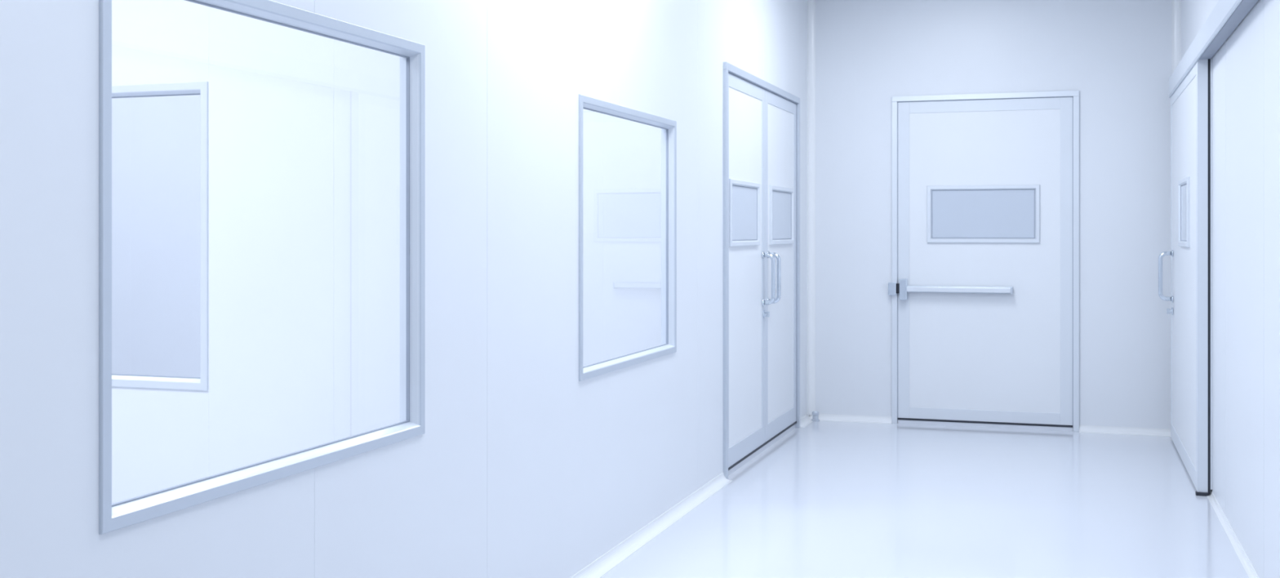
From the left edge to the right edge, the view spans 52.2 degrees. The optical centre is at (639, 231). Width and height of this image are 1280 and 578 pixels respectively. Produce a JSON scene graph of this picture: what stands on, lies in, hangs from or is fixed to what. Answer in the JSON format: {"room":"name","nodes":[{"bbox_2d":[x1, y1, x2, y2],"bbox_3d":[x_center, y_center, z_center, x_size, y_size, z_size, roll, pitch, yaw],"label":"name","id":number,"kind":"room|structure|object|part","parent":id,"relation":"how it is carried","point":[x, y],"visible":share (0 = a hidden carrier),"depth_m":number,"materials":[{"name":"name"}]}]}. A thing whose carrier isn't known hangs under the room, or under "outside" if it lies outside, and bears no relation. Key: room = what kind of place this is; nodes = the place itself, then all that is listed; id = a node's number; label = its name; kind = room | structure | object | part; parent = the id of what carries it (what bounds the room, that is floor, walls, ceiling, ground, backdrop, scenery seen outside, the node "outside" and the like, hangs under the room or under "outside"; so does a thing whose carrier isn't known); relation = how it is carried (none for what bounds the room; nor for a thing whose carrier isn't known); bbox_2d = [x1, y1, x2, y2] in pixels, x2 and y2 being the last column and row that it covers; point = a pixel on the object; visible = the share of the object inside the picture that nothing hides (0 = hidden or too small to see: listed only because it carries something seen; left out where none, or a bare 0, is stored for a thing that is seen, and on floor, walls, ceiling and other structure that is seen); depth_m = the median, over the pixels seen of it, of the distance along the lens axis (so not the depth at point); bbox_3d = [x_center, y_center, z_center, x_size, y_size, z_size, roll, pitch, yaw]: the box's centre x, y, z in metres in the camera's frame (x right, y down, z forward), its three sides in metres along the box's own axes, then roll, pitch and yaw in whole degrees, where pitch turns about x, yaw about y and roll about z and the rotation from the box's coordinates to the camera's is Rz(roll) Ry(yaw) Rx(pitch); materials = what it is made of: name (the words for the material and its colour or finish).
{"room":"clean room","nodes":[
{"label":"clean room","id":0,"kind":"room"},
{"bbox_2d":[111,0,399,503],"bbox_3d":[-2.711,-0.195,4.954,4.747,2.950,0.050,0,0,18],"label":"wall partition","id":1,"kind":"structure","parent":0,"point":[269,390],"depth_m":4.44,"materials":[{"name":"white paint"}]},
{"bbox_2d":[111,89,200,382],"bbox_3d":[-2.092,0.015,4.732,1.204,1.014,0.027,0,0,18],"label":"bead","id":2,"kind":"object","parent":1,"relation":"attached to","point":[197,91],"visible":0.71,"depth_m":4.60,"materials":[{"name":"metal"}]},
{"bbox_2d":[111,93,200,378],"bbox_3d":[-2.087,0.015,4.748,1.186,0.996,0.010,0,0,18],"label":"gasket","id":3,"kind":"object","parent":2,"relation":"attached to","point":[183,94],"visible":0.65,"depth_m":4.62,"materials":[{"name":"grey rubber"}]},
{"bbox_2d":[111,81,208,391],"bbox_3d":[-2.096,0.015,4.721,1.260,1.070,0.009,0,0,18],"label":"frame","id":4,"kind":"object","parent":1,"relation":"attached to","point":[202,86],"visible":0.64,"depth_m":4.53,"materials":[{"name":"metal"}]},
{"bbox_2d":[207,6,333,476],"bbox_3d":[-1.262,-0.210,4.450,0.500,2.920,0.003,0,0,18],"label":"panel seams","id":5,"kind":"object","parent":1,"relation":"attached to","point":[207,6],"visible":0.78,"depth_m":4.37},
{"bbox_2d":[111,94,661,377],"bbox_3d":[-1.921,-0.195,7.347,4.747,2.950,0.050,0,0,18],"label":"window glass","id":6,"kind":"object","parent":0,"point":[166,131],"depth_m":7.55,"materials":[{"name":"clear glass"}]},
{"bbox_2d":[129,97,603,374],"bbox_3d":[-1.595,-0.210,7.214,2.958,2.920,0.003,0,0,18],"label":"panel seams","id":7,"kind":"object","parent":6,"relation":"attached to","point":[130,98],"visible":0.22,"depth_m":6.75,"materials":[{"name":"white"}]},
{"bbox_2d":[0,0,807,577],"bbox_3d":[-0.726,-0.195,3.314,0.050,2.950,11.840,0,0,18],"label":"wall","id":8,"kind":"structure","parent":0,"point":[521,467],"depth_m":3.92,"materials":[{"name":"white paint"}]},
{"bbox_2d":[98,0,425,534],"bbox_3d":[-0.808,0.021,3.014,0.027,1.019,1.212,0,0,18],"label":"window frame","id":9,"kind":"structure","parent":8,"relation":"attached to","point":[413,55],"depth_m":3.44,"materials":[{"name":"metal"}]},
{"bbox_2d":[111,0,409,506],"bbox_3d":[-0.824,0.021,3.019,0.010,1.001,1.194,0,0,18],"label":"gasket","id":10,"kind":"object","parent":9,"relation":"attached to","point":[191,1],"visible":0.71,"depth_m":3.49,"materials":[{"name":"grey rubber"}]},
{"bbox_2d":[314,0,315,577],"bbox_3d":[-0.369,-0.220,4.318,0.003,2.900,6.973,0,0,18],"label":"panel seams","id":11,"kind":"object","parent":8,"relation":"attached to","point":[314,0],"visible":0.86,"depth_m":3.10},
{"bbox_2d":[400,56,406,422],"bbox_3d":[-0.839,0.021,3.024,0.027,1.019,1.212,0,0,18],"label":"bead","id":12,"kind":"object","parent":8,"relation":"attached to","point":[402,60],"visible":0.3,"depth_m":3.60,"materials":[{"name":"metal"}]},
{"bbox_2d":[578,93,676,381],"bbox_3d":[-0.029,0.021,5.335,0.009,1.045,1.219,0,0,18],"label":"frame","id":13,"kind":"object","parent":8,"relation":"attached to","point":[582,99],"visible":1,"depth_m":4.87,"materials":[{"name":"metal"}]},
{"bbox_2d":[582,102,674,372],"bbox_3d":[-0.041,0.021,5.339,0.027,0.989,1.163,0,0,18],"label":"bead","id":14,"kind":"object","parent":8,"relation":"attached to","point":[584,105],"visible":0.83,"depth_m":5.89,"materials":[{"name":"metal"}]},
{"bbox_2d":[582,106,668,368],"bbox_3d":[-0.056,0.021,5.344,0.010,0.971,1.145,0,0,18],"label":"gasket","id":15,"kind":"object","parent":14,"relation":"attached to","point":[666,129],"visible":0.61,"depth_m":5.88,"materials":[{"name":"grey rubber"}]},
{"bbox_2d":[569,471,732,577],"bbox_3d":[-1.041,1.259,2.202,0.048,0.042,9.530,0,0,18],"label":"baseboard","id":16,"kind":"structure","parent":8,"relation":"attached to","point":[611,558],"depth_m":5.50,"materials":[{"name":"white plastic"}]},
{"bbox_2d":[661,128,666,344],"bbox_3d":[-0.072,0.021,5.349,0.027,0.989,1.163,0,0,18],"label":"bead","id":17,"kind":"object","parent":8,"relation":"attached to","point":[663,131],"visible":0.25,"depth_m":5.90,"materials":[{"name":"metal"}]},
{"bbox_2d":[728,72,775,467],"bbox_3d":[0.602,0.202,7.206,0.120,2.067,0.918,0,0,18],"label":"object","id":18,"kind":"object","parent":8,"relation":"attached to","point":[740,450],"depth_m":7.56,"materials":[{"name":"white metal"}]},
{"bbox_2d":[728,86,761,447],"bbox_3d":[0.566,0.186,7.218,0.038,1.901,0.782,0,0,18],"label":"panel","id":19,"kind":"object","parent":18,"relation":"attached to","point":[744,109],"visible":0.64,"depth_m":7.17,"materials":[{"name":"white metal"}]},
{"bbox_2d":[728,178,759,246],"bbox_3d":[0.577,-0.101,7.167,0.016,0.355,0.678,0,0,18],"label":"panel","id":20,"kind":"object","parent":19,"relation":"attached to","point":[735,182],"visible":1,"depth_m":7.06,"materials":[{"name":"white metal"}]},
{"bbox_2d":[732,186,756,239],"bbox_3d":[0.571,-0.101,7.169,0.004,0.303,0.626,0,0,18],"label":"glass","id":21,"kind":"object","parent":20,"relation":"in","point":[744,199],"depth_m":7.16,"materials":[{"name":"clear glass"}]},
{"bbox_2d":[732,184,757,240],"bbox_3d":[0.573,-0.100,7.168,0.003,0.297,0.620,0,0,18],"label":"vision gasket","id":22,"kind":"object","parent":20,"relation":"attached to","point":[732,184],"depth_m":7.44,"materials":[{"name":"grey rubber"}]},
{"bbox_2d":[763,310,769,318],"bbox_3d":[0.738,0.480,7.612,0.035,0.048,0.048,0,0,18],"label":"cylinder","id":23,"kind":"object","parent":18,"relation":"attached to","point":[765,313],"visible":1,"depth_m":7.60,"materials":[{"name":"silver metal"}]},
{"bbox_3d":[0.749,0.273,7.582,0.076,0.320,0.042,0,0,18],"label":"pull handle","id":24,"kind":"part","parent":18,"relation":"part of","materials":[{"name":"silver metal"}]},
{"bbox_2d":[723,62,799,479],"bbox_3d":[0.718,0.202,7.654,0.063,2.156,1.926,0,0,18],"label":"door frame","id":25,"kind":"structure","parent":8,"relation":"attached to","point":[727,67],"depth_m":6.74,"materials":[{"name":"metal"}]},
{"bbox_2d":[728,71,796,423],"bbox_3d":[0.713,0.205,7.655,0.044,2.089,1.852,0,0,18],"label":"seal","id":26,"kind":"object","parent":25,"relation":"attached to","point":[728,72],"depth_m":7.55,"materials":[{"name":"grey rubber"}]},
{"bbox_2d":[764,89,796,442],"bbox_3d":[0.893,0.202,8.082,0.124,2.067,0.916,0,0,18],"label":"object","id":27,"kind":"object","parent":8,"relation":"attached to","point":[773,428],"depth_m":7.89,"materials":[{"name":"white metal"}]},
{"bbox_3d":[0.792,0.273,7.705,0.080,0.320,0.042,0,0,18],"label":"pull handle","id":28,"kind":"part","parent":27,"relation":"part of","materials":[{"name":"silver metal"}]},
{"bbox_2d":[768,103,793,422],"bbox_3d":[0.855,0.186,8.095,0.038,1.901,0.780,0,0,18],"label":"panel","id":29,"kind":"object","parent":27,"relation":"attached to","point":[780,122],"visible":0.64,"depth_m":8.11,"materials":[{"name":"white metal"}]},
{"bbox_2d":[768,185,794,244],"bbox_3d":[0.879,-0.101,8.084,0.016,0.355,0.665,0,0,18],"label":"panel","id":30,"kind":"object","parent":29,"relation":"attached to","point":[771,188],"visible":1,"depth_m":7.97,"materials":[{"name":"white metal"}]},
{"bbox_2d":[772,191,791,239],"bbox_3d":[0.874,-0.101,8.086,0.004,0.303,0.613,0,0,18],"label":"glass","id":31,"kind":"object","parent":30,"relation":"in","point":[781,202],"depth_m":8.09,"materials":[{"name":"clear glass"}]},
{"bbox_2d":[772,190,791,239],"bbox_3d":[0.876,-0.100,8.085,0.003,0.297,0.607,0,0,18],"label":"vision gasket","id":32,"kind":"object","parent":30,"relation":"attached to","point":[772,190],"depth_m":8.37,"materials":[{"name":"grey rubber"}]},
{"bbox_2d":[800,413,812,427],"bbox_3d":[1.115,1.259,8.739,0.048,0.042,0.384,0,0,18],"label":"baseboard","id":33,"kind":"structure","parent":8,"relation":"attached to","point":[806,420],"depth_m":8.73,"materials":[{"name":"white plastic"}]},
{"bbox_2d":[600,420,1248,577],"bbox_3d":[-1.887,1.330,3.697,7.500,0.100,12.040,0,0,18],"label":"floor","id":34,"kind":"structure","parent":0,"point":[826,499],"depth_m":5.93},
{"bbox_2d":[728,423,795,475],"bbox_3d":[0.707,1.264,7.657,0.041,0.033,1.850,0,0,18],"label":"threshold","id":35,"kind":"object","parent":34,"relation":"on","point":[742,463],"visible":0.43,"depth_m":7.55,"materials":[{"name":"silver metal"}]},
{"bbox_2d":[728,421,796,470],"bbox_3d":[0.713,1.240,7.655,0.044,0.013,1.846,0,0,18],"label":"seal","id":36,"kind":"object","parent":35,"relation":"on","point":[795,422],"visible":0.43,"depth_m":7.53,"materials":[{"name":"black rubber"}]},
{"bbox_2d":[811,410,819,421],"bbox_3d":[1.188,1.247,8.838,0.052,0.066,0.052,0,0,18],"label":"door stop","id":37,"kind":"object","parent":34,"relation":"on","point":[815,413],"visible":1,"depth_m":8.82,"materials":[{"name":"metal"}]},
{"bbox_2d":[897,419,1072,431],"bbox_3d":[2.260,1.268,8.585,1.112,0.024,0.048,0,0,18],"label":"threshold","id":38,"kind":"object","parent":34,"relation":"on","point":[900,421],"visible":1,"depth_m":8.56,"materials":[{"name":"silver metal"}]},
{"bbox_2d":[897,417,1072,427],"bbox_3d":[2.259,1.250,8.581,1.110,0.013,0.046,0,0,18],"label":"seal","id":39,"kind":"object","parent":38,"relation":"on","point":[905,419],"visible":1,"depth_m":8.55,"materials":[{"name":"black rubber"}]},
{"bbox_2d":[1195,491,1208,496],"bbox_3d":[2.731,1.272,6.346,0.056,0.016,0.035,0,0,18],"label":"floor guide","id":40,"kind":"object","parent":34,"relation":"on","point":[1204,494],"visible":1,"depth_m":6.33,"materials":[{"name":"grey metal"}]},
{"bbox_2d":[815,0,1172,428],"bbox_3d":[2.310,-0.195,8.599,2.504,2.950,0.100,0,0,18],"label":"wall","id":41,"kind":"structure","parent":0,"point":[868,53],"depth_m":8.49,"materials":[{"name":"white paint"}]},
{"bbox_2d":[807,0,815,415],"bbox_3d":[1.168,-0.210,8.898,0.048,2.920,0.048,0,0,18],"label":"trim","id":42,"kind":"structure","parent":41,"relation":"attached to","point":[811,3],"depth_m":8.91,"materials":[{"name":"white plastic"}]},
{"bbox_2d":[808,413,891,423],"bbox_3d":[1.413,1.259,8.817,0.565,0.042,0.048,0,0,18],"label":"baseboard","id":43,"kind":"structure","parent":41,"relation":"attached to","point":[826,417],"depth_m":8.82,"materials":[{"name":"white plastic"}]},
{"bbox_2d":[888,282,896,295],"bbox_3d":[1.688,0.380,8.728,0.053,0.084,0.045,0,0,18],"label":"box","id":44,"kind":"object","parent":41,"relation":"attached to","point":[891,286],"visible":1,"depth_m":8.71,"materials":[{"name":"silver metal"}]},
{"bbox_2d":[897,97,1072,425],"bbox_3d":[2.259,0.189,8.583,1.110,2.111,0.045,0,0,18],"label":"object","id":45,"kind":"object","parent":41,"relation":"attached to","point":[1064,104],"visible":1,"depth_m":8.54,"materials":[{"name":"white metal"}]},
{"bbox_2d":[899,278,907,299],"bbox_3d":[1.755,0.382,8.695,0.052,0.140,0.058,0,0,18],"label":"case","id":46,"kind":"object","parent":45,"relation":"attached to","point":[903,282],"visible":1,"depth_m":8.67,"materials":[{"name":"silver metal"}]},
{"bbox_2d":[896,283,899,293],"bbox_3d":[1.725,0.378,8.722,0.023,0.065,0.026,0,0,18],"label":"latch bolt","id":47,"kind":"object","parent":46,"relation":"attached to","point":[897,284],"visible":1,"depth_m":8.71,"materials":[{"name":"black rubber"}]},
{"bbox_2d":[907,285,1010,293],"bbox_3d":[2.093,0.380,8.598,0.668,0.044,0.030,0,0,18],"label":"push bar rail","id":48,"kind":"object","parent":45,"relation":"attached to","point":[908,286],"visible":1,"depth_m":8.59,"materials":[{"name":"silver metal"}]},
{"bbox_2d":[906,286,1010,293],"bbox_3d":[2.089,0.380,8.568,0.669,0.032,0.038,0,0,18],"label":"push bar","id":49,"kind":"object","parent":48,"relation":"attached to","point":[926,289],"depth_m":8.55,"materials":[{"name":"metal"}]},
{"bbox_2d":[909,109,1060,413],"bbox_3d":[2.259,0.189,8.583,0.962,1.964,0.038,0,0,18],"label":"panel","id":50,"kind":"object","parent":45,"relation":"attached to","point":[969,351],"visible":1,"depth_m":8.56,"materials":[{"name":"white metal"}]},
{"bbox_2d":[927,184,1039,243],"bbox_3d":[2.246,-0.117,8.560,0.716,0.377,0.016,0,0,18],"label":"panel","id":51,"kind":"object","parent":50,"relation":"attached to","point":[1037,187],"visible":1,"depth_m":8.54,"materials":[{"name":"white metal"}]},
{"bbox_2d":[931,189,1035,238],"bbox_3d":[2.247,-0.117,8.564,0.658,0.319,0.003,0,0,18],"label":"vision gasket","id":52,"kind":"object","parent":51,"relation":"attached to","point":[982,189],"depth_m":8.56,"materials":[{"name":"grey rubber"}]},
{"bbox_2d":[932,190,1034,237],"bbox_3d":[2.248,-0.116,8.566,0.664,0.325,0.004,0,0,18],"label":"glass","id":53,"kind":"object","parent":51,"relation":"in","point":[974,213],"depth_m":8.56,"materials":[{"name":"clear glass"}]},
{"bbox_2d":[891,90,1079,431],"bbox_3d":[2.257,0.187,8.578,1.188,2.186,0.063,0,0,18],"label":"door frame","id":54,"kind":"structure","parent":41,"relation":"attached to","point":[1075,94],"depth_m":8.61,"materials":[{"name":"metal"}]},
{"bbox_2d":[897,96,1073,426],"bbox_3d":[2.259,0.190,8.582,1.118,2.121,0.044,0,0,18],"label":"seal","id":55,"kind":"object","parent":54,"relation":"attached to","point":[1061,96],"depth_m":8.53,"materials":[{"name":"grey rubber"}]},
{"bbox_2d":[1022,0,1141,426],"bbox_3d":[2.313,-0.220,8.546,1.806,2.900,0.003,0,0,18],"label":"panel seams","id":56,"kind":"object","parent":41,"relation":"attached to","point":[1022,0],"visible":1,"depth_m":8.26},
{"bbox_2d":[1079,424,1170,436],"bbox_3d":[3.095,1.259,8.262,0.601,0.042,0.048,0,0,18],"label":"baseboard","id":57,"kind":"structure","parent":41,"relation":"attached to","point":[1082,428],"depth_m":8.28,"materials":[{"name":"white plastic"}]},
{"bbox_2d":[1172,0,1180,72],"bbox_3d":[3.358,-0.210,8.176,0.048,2.920,0.048,0,0,18],"label":"trim","id":58,"kind":"structure","parent":41,"relation":"attached to","point":[1175,3],"depth_m":8.19,"materials":[{"name":"white plastic"}]},
{"bbox_2d":[1180,0,1279,577],"bbox_3d":[1.581,-0.195,2.553,0.100,2.950,11.840,0,0,18],"label":"wall","id":59,"kind":"structure","parent":0,"point":[1252,511],"depth_m":5.11,"materials":[{"name":"white paint"}]},
{"bbox_2d":[1168,0,1242,97],"bbox_3d":[2.639,-0.891,6.037,0.074,0.122,4.320,0,0,18],"label":"track cover","id":60,"kind":"object","parent":59,"relation":"attached to","point":[1221,9],"depth_m":6.00,"materials":[{"name":"metal"}]},
{"bbox_2d":[1170,61,1197,491],"bbox_3d":[3.020,0.211,7.211,0.048,2.113,1.812,0,0,18],"label":"stile","id":61,"kind":"object","parent":60,"relation":"hanging from","point":[1193,472],"visible":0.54,"depth_m":6.91,"materials":[{"name":"white metal"}]},
{"bbox_2d":[1166,306,1173,315],"bbox_3d":[3.203,0.480,7.894,0.035,0.048,0.048,0,0,18],"label":"cylinder","id":62,"kind":"object","parent":61,"relation":"attached to","point":[1169,311],"visible":1,"depth_m":7.89,"materials":[{"name":"silver metal"}]},
{"bbox_2d":[1172,75,1195,468],"bbox_3d":[3.021,0.202,7.211,0.041,1.957,1.676,0,0,18],"label":"panel","id":63,"kind":"object","parent":60,"relation":"attached to","point":[1184,108],"visible":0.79,"depth_m":7.05,"materials":[{"name":"white metal"}]},
{"bbox_2d":[1158,249,1173,302],"bbox_3d":[3.180,0.268,7.901,0.084,0.318,0.042,0,0,18],"label":"door handle","id":64,"kind":"object","parent":63,"relation":"attached to","point":[1162,255],"depth_m":7.90,"materials":[{"name":"silver metal"}]},
{"bbox_2d":[1177,176,1190,247],"bbox_3d":[2.948,-0.104,7.078,0.016,0.368,0.590,0,0,18],"label":"panel","id":65,"kind":"object","parent":63,"relation":"attached to","point":[1187,180],"visible":1,"depth_m":6.83,"materials":[{"name":"white metal"}]},
{"bbox_2d":[1180,183,1186,241],"bbox_3d":[2.952,-0.104,7.077,0.003,0.310,0.532,0,0,18],"label":"vision gasket","id":66,"kind":"object","parent":65,"relation":"attached to","point":[1184,184],"depth_m":7.32,"materials":[{"name":"grey rubber"}]},
{"bbox_2d":[1181,184,1186,240],"bbox_3d":[2.954,-0.104,7.076,0.004,0.316,0.538,0,0,18],"label":"glass","id":67,"kind":"object","parent":65,"relation":"in","point":[1184,188],"depth_m":7.12,"materials":[{"name":"clear glass"}]},
{"bbox_2d":[1197,58,1208,492],"bbox_3d":[2.734,0.214,6.347,0.047,2.108,0.010,0,0,18],"label":"door frame","id":68,"kind":"object","parent":60,"relation":"attached to","point":[1202,64],"visible":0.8,"depth_m":6.34,"materials":[{"name":"silver metal"}]},
{"bbox_3d":[2.607,-0.839,6.048,0.007,0.018,4.320,0,0,18],"label":"track lip","id":69,"kind":"part","parent":60,"relation":"part of","materials":[{"name":"white metal"}]},
{"bbox_2d":[1208,58,1210,493],"bbox_3d":[3.044,0.214,7.193,0.011,2.108,1.810,0,0,18],"label":"edge gasket","id":70,"kind":"object","parent":60,"relation":"attached to","point":[1209,60],"visible":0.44,"depth_m":6.33,"materials":[{"name":"black rubber"}]},
{"bbox_2d":[1199,0,1258,59],"bbox_3d":[2.357,-0.844,5.172,0.054,0.011,2.460,0,0,18],"label":"brush","id":71,"kind":"object","parent":60,"relation":"attached to","point":[1245,6],"visible":0.78,"depth_m":5.35,"materials":[{"name":"grey"}]},
{"bbox_2d":[1210,58,1212,489],"bbox_3d":[2.773,0.205,6.340,0.008,2.090,0.020,0,0,18],"label":"strip","id":72,"kind":"object","parent":59,"relation":"attached to","point":[1211,59],"visible":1,"depth_m":6.33,"materials":[{"name":"metal"}]},
{"bbox_2d":[1225,40,1226,510],"bbox_3d":[2.029,-0.220,4.069,0.003,2.900,3.603,0,0,18],"label":"panel seams","id":73,"kind":"object","parent":59,"relation":"attached to","point":[1225,41],"visible":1,"depth_m":5.78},
{"bbox_2d":[1206,489,1258,577],"bbox_3d":[1.521,1.270,2.573,0.026,0.020,11.840,0,0,18],"label":"baseboard","id":74,"kind":"structure","parent":59,"relation":"attached to","point":[1247,566],"depth_m":5.42,"materials":[{"name":"white plastic"}]}
]}

